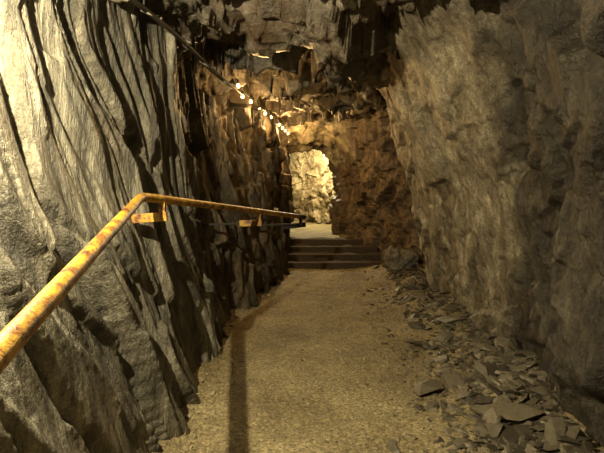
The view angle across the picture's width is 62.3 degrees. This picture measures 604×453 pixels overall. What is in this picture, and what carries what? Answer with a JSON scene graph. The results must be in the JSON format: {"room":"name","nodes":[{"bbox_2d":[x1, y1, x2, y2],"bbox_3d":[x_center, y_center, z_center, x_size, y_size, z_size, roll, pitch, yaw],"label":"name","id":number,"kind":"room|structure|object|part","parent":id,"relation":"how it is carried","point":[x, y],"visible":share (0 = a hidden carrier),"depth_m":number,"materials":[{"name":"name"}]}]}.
{"room":"underground passage","nodes":[
{"label":"underground passage","id":0,"kind":"room"},
{"bbox_2d":[0,0,293,452],"bbox_3d":[-1.882,-0.580,5.533,3.468,3.952,16.323,0,5,0],"label":"wall","id":1,"kind":"structure","parent":0,"point":[102,107],"depth_m":3.02,"materials":[{"name":"stone"}]},
{"bbox_2d":[0,193,305,373],"bbox_3d":[-0.688,0.039,3.572,1.040,0.567,7.180,0,5,4],"label":"handrail","id":2,"kind":"object","parent":1,"relation":"attached to","point":[17,333],"visible":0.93,"depth_m":1.68,"materials":[{"name":"yellow metal"}]},
{"bbox_3d":[-1.054,-0.057,3.355,0.296,0.080,0.040,0,5,-4],"label":"bracket arm","id":3,"kind":"part","parent":2,"relation":"part of","materials":[{"name":"yellow paint"}]},
{"bbox_3d":[-0.938,-0.111,3.361,0.044,0.125,0.044,0,5,0],"label":"bracket post","id":4,"kind":"part","parent":2,"relation":"part of","materials":[{"name":"yellow metal"}]},
{"bbox_3d":[-0.852,-0.025,5.232,0.397,0.037,0.020,0,5,-2],"label":"bracket arm","id":5,"kind":"part","parent":2,"relation":"part of","materials":[{"name":"metal"}]},
{"bbox_3d":[-0.539,-0.036,5.242,0.231,0.069,0.040,0,5,-1],"label":"bracket plate","id":6,"kind":"part","parent":2,"relation":"part of","materials":[{"name":"yellow paint"}]},
{"bbox_3d":[-0.454,-0.083,5.240,0.044,0.130,0.044,0,5,0],"label":"bracket post","id":7,"kind":"part","parent":2,"relation":"part of","materials":[{"name":"yellow metal"}]},
{"bbox_3d":[-0.353,-0.025,6.932,0.734,0.044,0.024,0,5,-2],"label":"bracket arm","id":8,"kind":"part","parent":2,"relation":"part of","materials":[{"name":"metal"}]},
{"bbox_3d":[-0.110,-0.012,7.038,0.333,0.099,0.040,-1,5,-12],"label":"plate","id":9,"kind":"part","parent":2,"relation":"part of","materials":[{"name":"metal"}]},
{"bbox_2d":[236,79,260,108],"bbox_3d":[-0.696,-1.629,6.325,0.077,0.176,1.543,0,5,5],"label":"string lights","id":10,"kind":"object","parent":1,"relation":"hanging from","point":[238,85],"depth_m":6.13,"materials":[{"name":"beige glass"}]},
{"bbox_2d":[277,120,288,134],"bbox_3d":[-0.395,-1.894,9.634,0.077,0.112,1.652,0,5,5],"label":"string lights","id":11,"kind":"object","parent":1,"relation":"hanging from","point":[277,120],"depth_m":9.67,"materials":[{"name":"beige glass"}]},
{"bbox_2d":[107,0,417,168],"bbox_3d":[-0.600,-1.576,7.797,6.800,2.092,21.200,0,5,0],"label":"ceiling","id":12,"kind":"structure","parent":0,"point":[320,64],"depth_m":4.90,"materials":[{"name":"brown stone"}]},
{"bbox_2d":[129,0,241,94],"bbox_3d":[-0.925,-1.626,4.085,0.188,0.529,3.223,0,5,5],"label":"power cable","id":13,"kind":"object","parent":12,"relation":"hanging from","point":[137,3],"visible":0.98,"depth_m":4.00,"materials":[{"name":"black rubber"}]},
{"bbox_2d":[290,221,353,237],"bbox_3d":[-1.100,0.004,14.850,5.800,0.091,7.000,0,5,0],"label":"floor","id":14,"kind":"structure","parent":0,"point":[312,230],"depth_m":13.34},
{"bbox_2d":[150,263,603,452],"bbox_3d":[0.450,1.189,3.620,4.300,0.291,12.220,0,5,0],"label":"floor","id":15,"kind":"structure","parent":0,"point":[280,410],"depth_m":4.15,"materials":[{"name":"beige gravel"}]},
{"bbox_2d":[173,270,417,452],"bbox_3d":[0.107,1.109,5.905,1.983,0.074,7.303,0,5,4],"label":"gravel","id":16,"kind":"object","parent":15,"relation":"on","point":[212,393],"visible":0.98,"depth_m":4.05,"materials":[{"name":"beige gravel"}]},
{"bbox_2d":[287,237,382,269],"bbox_3d":[0.744,0.549,10.631,2.345,0.487,2.020,0,5,0],"label":"steps","id":17,"kind":"structure","parent":15,"relation":"on","point":[324,253],"depth_m":10.26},
{"bbox_2d":[381,245,419,271],"bbox_3d":[1.768,0.645,8.976,0.700,0.635,0.732,0,5,0],"label":"boulder","id":18,"kind":"object","parent":15,"relation":"on","point":[393,258],"visible":0.7,"depth_m":8.75,"materials":[{"name":"stone"}]},
{"bbox_2d":[358,263,603,452],"bbox_3d":[1.405,1.002,5.752,1.429,0.326,7.428,0,5,5],"label":"rubble","id":19,"kind":"object","parent":15,"relation":"on","point":[542,427],"visible":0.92,"depth_m":3.67,"materials":[{"name":"stone"}]},
{"bbox_2d":[289,0,603,447],"bbox_3d":[-0.613,-0.751,7.609,6.020,3.953,20.491,0,5,0],"label":"wall","id":20,"kind":"structure","parent":0,"point":[484,160],"depth_m":4.08,"materials":[{"name":"brown stone"}]}
]}

